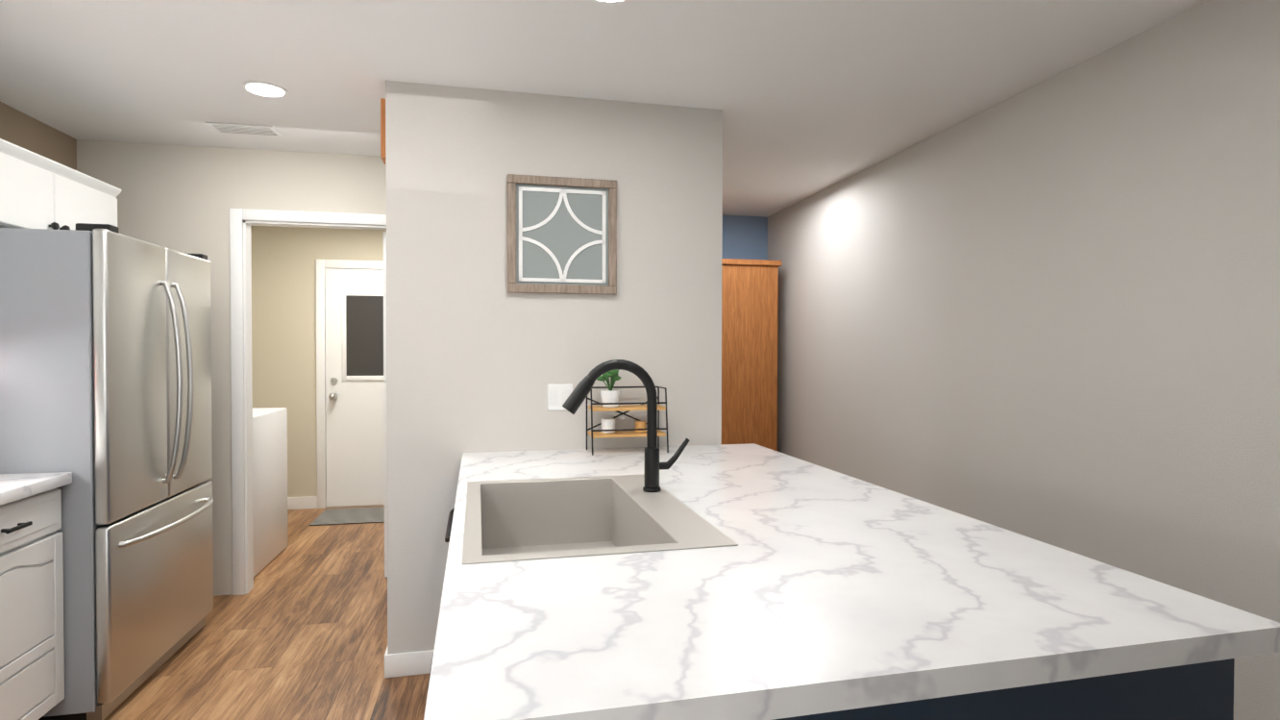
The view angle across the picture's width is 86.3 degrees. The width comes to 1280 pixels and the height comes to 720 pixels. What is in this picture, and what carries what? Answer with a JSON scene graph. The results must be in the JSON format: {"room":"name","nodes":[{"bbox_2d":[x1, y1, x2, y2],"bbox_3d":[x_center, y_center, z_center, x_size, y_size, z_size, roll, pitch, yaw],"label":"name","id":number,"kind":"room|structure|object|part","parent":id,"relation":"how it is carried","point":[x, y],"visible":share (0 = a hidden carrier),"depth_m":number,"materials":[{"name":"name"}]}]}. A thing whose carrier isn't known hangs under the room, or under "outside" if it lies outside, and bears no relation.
{"room":"kitchen","nodes":[
{"label":"kitchen","id":0,"kind":"room"},
{"bbox_2d":[0,101,76,170],"bbox_3d":[-2.880,0.078,2.972,0.120,2.440,7.231,0,1,-12],"label":"wall","id":1,"kind":"structure","parent":0,"point":[20,129],"depth_m":3.26,"materials":[{"name":"beige paint"}]},
{"bbox_2d":[0,138,121,230],"bbox_3d":[-2.579,-0.655,2.757,0.378,0.303,0.950,0,1,-12],"label":"upper cabinet","id":2,"kind":"object","parent":1,"relation":"attached to","point":[37,191],"depth_m":2.75,"materials":[{"name":"white wood"}]},
{"bbox_2d":[76,139,386,595],"bbox_3d":[-1.406,0.066,3.948,3.160,2.440,0.090,0,1,-12],"label":"wall","id":3,"kind":"structure","parent":0,"point":[183,198],"depth_m":3.72,"materials":[{"name":"beige paint"}]},
{"bbox_2d":[229,208,386,594],"bbox_3d":[-1.806,0.231,3.861,0.880,2.110,0.106,0,1,-12],"label":"trim","id":4,"kind":"structure","parent":3,"relation":"attached to","point":[241,223],"depth_m":3.74,"materials":[{"name":"white wood"}]},
{"bbox_2d":[383,231,387,577],"bbox_3d":[-1.592,0.258,4.355,0.114,2.018,0.765,0,1,-12],"label":"door frame","id":5,"kind":"structure","parent":3,"relation":"in","point":[384,406],"depth_m":3.99,"materials":[{"name":"white"}]},
{"bbox_2d":[103,505,429,719],"bbox_3d":[-0.469,1.347,2.073,6.600,0.060,10.000,0,1,-12],"label":"floor","id":6,"kind":"structure","parent":0,"point":[298,630],"depth_m":3.06,"materials":[{"name":"brown wood"}]},
{"bbox_2d":[0,488,64,719],"bbox_3d":[-2.242,0.879,1.817,0.659,0.872,1.071,0,1,-12],"label":"base cabinet","id":7,"kind":"object","parent":6,"relation":"on","point":[32,652],"depth_m":2.24,"materials":[{"name":"white wood"}]},
{"bbox_2d":[0,471,72,507],"bbox_3d":[-2.224,0.422,1.814,0.681,0.040,1.071,0,1,-12],"label":"countertop","id":8,"kind":"structure","parent":7,"relation":"on","point":[12,486],"depth_m":2.24,"materials":[{"name":"white stone"}]},
{"bbox_2d":[0,222,213,719],"bbox_3d":[-2.323,0.403,2.807,0.845,1.792,0.900,0,1,-12],"label":"fridge","id":9,"kind":"object","parent":6,"relation":"on","point":[106,364],"visible":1,"depth_m":2.47,"materials":[{"name":"grey metal"}]},
{"bbox_2d":[252,407,287,576],"bbox_3d":[-2.674,0.738,4.235,0.710,1.078,0.700,0,1,-12],"label":"washer","id":10,"kind":"object","parent":6,"relation":"on","point":[270,480],"visible":0.12,"depth_m":4.28,"materials":[{"name":"white metal"}]},
{"bbox_2d":[309,506,384,525],"bbox_3d":[-2.141,1.255,5.547,0.880,0.008,0.520,0,1,-12],"label":"door mat","id":11,"kind":"object","parent":6,"relation":"on","point":[342,516],"visible":0.57,"depth_m":5.46,"materials":[{"name":"grey fabric"}]},
{"bbox_2d":[721,258,782,450],"bbox_3d":[0.615,0.178,5.296,0.820,2.179,0.475,0,1,-12],"label":"hutch","id":12,"kind":"object","parent":6,"relation":"on","point":[750,293],"visible":0.29,"depth_m":5.11,"materials":[{"name":"brown wood"}]},
{"bbox_2d":[608,486,1234,719],"bbox_3d":[0.359,0.881,2.059,0.766,0.872,2.098,0,1,-13],"label":"base cabinet","id":13,"kind":"object","parent":6,"relation":"on","point":[1186,693],"depth_m":1.07,"materials":[{"name":"blue"}]},
{"bbox_2d":[423,448,827,719],"bbox_3d":[-0.253,0.425,1.881,0.502,0.040,2.148,0,1,-13],"label":"countertop","id":14,"kind":"structure","parent":13,"relation":"on","point":[647,632],"depth_m":1.03,"materials":[{"name":"white stone"}]},
{"bbox_2d":[585,443,1279,716],"bbox_3d":[0.385,0.424,2.032,0.808,0.040,2.147,0,1,-13],"label":"countertop","id":15,"kind":"structure","parent":13,"relation":"on","point":[895,598],"depth_m":1.24,"materials":[{"name":"white stone"}]},
{"bbox_2d":[481,486,608,547],"bbox_3d":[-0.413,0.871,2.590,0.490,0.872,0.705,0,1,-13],"label":"sink","id":16,"kind":"object","parent":15,"relation":"in","point":[507,516],"depth_m":2.24,"materials":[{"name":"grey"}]},
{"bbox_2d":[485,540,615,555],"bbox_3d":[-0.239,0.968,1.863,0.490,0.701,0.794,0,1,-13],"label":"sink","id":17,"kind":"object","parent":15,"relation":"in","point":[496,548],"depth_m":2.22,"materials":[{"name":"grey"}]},
{"bbox_2d":[561,359,689,492],"bbox_3d":[-0.039,0.199,2.068,0.396,0.402,0.054,0,1,-13],"label":"faucet","id":18,"kind":"object","parent":15,"relation":"on","point":[652,465],"depth_m":2.07,"materials":[{"name":"black metal"}]},
{"bbox_2d":[586,369,668,455],"bbox_3d":[-0.056,0.205,2.907,0.327,0.368,0.166,0,1,-13],"label":"wire stand","id":19,"kind":"object","parent":15,"relation":"on","point":[610,399],"visible":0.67,"depth_m":2.87,"materials":[{"name":"black"}]},
{"bbox_2d":[250,225,386,496],"bbox_3d":[-1.778,0.065,3.920,2.420,2.440,0.005,0,1,-12],"label":"wall","id":20,"kind":"structure","parent":0,"point":[283,323],"depth_m":3.86,"materials":[{"name":"beige paint"}]},
{"bbox_2d":[287,495,384,509],"bbox_3d":[-2.226,1.204,5.889,2.310,0.100,0.014,0,1,-12],"label":"baseboard","id":21,"kind":"structure","parent":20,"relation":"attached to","point":[299,503],"depth_m":5.76,"materials":[{"name":"white wood"}]},
{"bbox_2d":[315,259,383,508],"bbox_3d":[-2.242,0.204,5.862,0.990,2.100,0.030,0,1,-12],"label":"door frame","id":22,"kind":"structure","parent":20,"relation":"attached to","point":[321,265],"depth_m":5.76,"materials":[{"name":"white wood"}]},
{"bbox_2d":[324,268,384,506],"bbox_3d":[-2.233,0.236,5.820,0.842,2.014,0.113,0,1,-12],"label":"laundry door","id":23,"kind":"structure","parent":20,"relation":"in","point":[355,385],"depth_m":5.82,"materials":[{"name":"white wood"}]},
{"bbox_2d":[477,482,485,555],"bbox_3d":[-0.423,0.510,1.812,0.003,0.211,0.791,0,1,-13],"label":"sink rim","id":24,"kind":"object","parent":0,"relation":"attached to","point":[480,551],"depth_m":1.76,"materials":[{"name":"beige stone"}]},
{"bbox_2d":[481,478,612,493],"bbox_3d":[-0.304,0.504,2.245,0.434,0.211,0.003,0,1,-13],"label":"sink rim","id":25,"kind":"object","parent":0,"relation":"attached to","point":[544,483],"depth_m":2.24,"materials":[{"name":"beige stone"}]},
{"bbox_2d":[384,80,722,678],"bbox_3d":[-0.348,0.083,3.005,1.462,2.440,0.149,0,1,-13],"label":"wall","id":26,"kind":"structure","parent":0,"point":[480,357],"depth_m":2.91,"materials":[{"name":"white paint"}]},
{"bbox_2d":[380,98,385,164],"bbox_3d":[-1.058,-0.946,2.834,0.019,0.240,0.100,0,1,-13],"label":"cabinet","id":27,"kind":"object","parent":26,"relation":"attached to","point":[382,128],"visible":0.71,"depth_m":2.79,"materials":[{"name":"brown wood"}]},
{"bbox_2d":[547,383,572,410],"bbox_3d":[-0.345,0.161,2.955,0.110,0.115,0.008,0,1,-13],"label":"electrical outlet plate","id":28,"kind":"object","parent":26,"relation":"attached to","point":[558,394],"visible":0.79,"depth_m":2.95,"materials":[{"name":"white plastic"}]},
{"bbox_3d":[-0.331,-0.534,2.937,0.470,0.495,0.028,0,1,-13],"label":"picture frame","id":29,"kind":"part","parent":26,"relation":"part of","materials":[{"name":"wood"}]},
{"bbox_2d":[496,540,677,555],"bbox_3d":[-0.122,0.516,1.479,0.434,0.211,0.004,0,1,-13],"label":"sink rim","id":30,"kind":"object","parent":0,"relation":"attached to","point":[675,541],"depth_m":1.56,"materials":[{"name":"beige stone"}]},
{"bbox_2d":[0,0,1206,217],"bbox_3d":[-0.737,-1.174,3.366,6.600,0.060,7.280,0,1,-12],"label":"ceiling","id":31,"kind":"structure","parent":0,"point":[809,96],"depth_m":2.60,"materials":[{"name":"white paint"}]},
{"bbox_2d":[205,122,282,136],"bbox_3d":[-1.956,-1.142,3.388,0.300,0.009,0.150,0,1,-12],"label":"ceiling vent","id":32,"kind":"object","parent":31,"relation":"in","point":[244,129],"visible":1,"depth_m":3.37,"materials":[{"name":"white metal"}]},
{"bbox_2d":[242,80,287,98],"bbox_3d":[-1.574,-1.134,2.869,0.168,0.007,0.168,0,1,-12],"label":"recessed light","id":33,"kind":"object","parent":31,"relation":"in","point":[263,88],"visible":1,"depth_m":2.86,"materials":[{"name":"white"}]},
{"bbox_2d":[593,0,628,3],"bbox_3d":[-0.091,-1.118,2.060,0.168,0.007,0.168,0,1,-12],"label":"recessed light","id":34,"kind":"object","parent":31,"relation":"in","point":[610,1],"visible":1,"depth_m":2.13,"materials":[{"name":"white plastic"}]},
{"bbox_2d":[612,478,681,543],"bbox_3d":[-0.004,0.510,1.912,0.003,0.211,0.790,0,1,-13],"label":"sink rim","id":35,"kind":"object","parent":0,"relation":"attached to","point":[647,516],"depth_m":1.81,"materials":[{"name":"beige stone"}]},
{"bbox_2d":[721,215,767,260],"bbox_3d":[1.007,0.044,5.673,2.260,2.440,0.100,0,1,-12],"label":"wall","id":36,"kind":"structure","parent":0,"point":[745,237],"depth_m":5.57,"materials":[{"name":"blue paint"}]},
{"bbox_2d":[767,0,1279,719],"bbox_3d":[1.632,0.086,3.071,0.120,2.440,5.250,0,1,-12],"label":"wall","id":37,"kind":"structure","parent":0,"point":[1046,311],"depth_m":2.57,"materials":[{"name":"white paint"}]}
]}

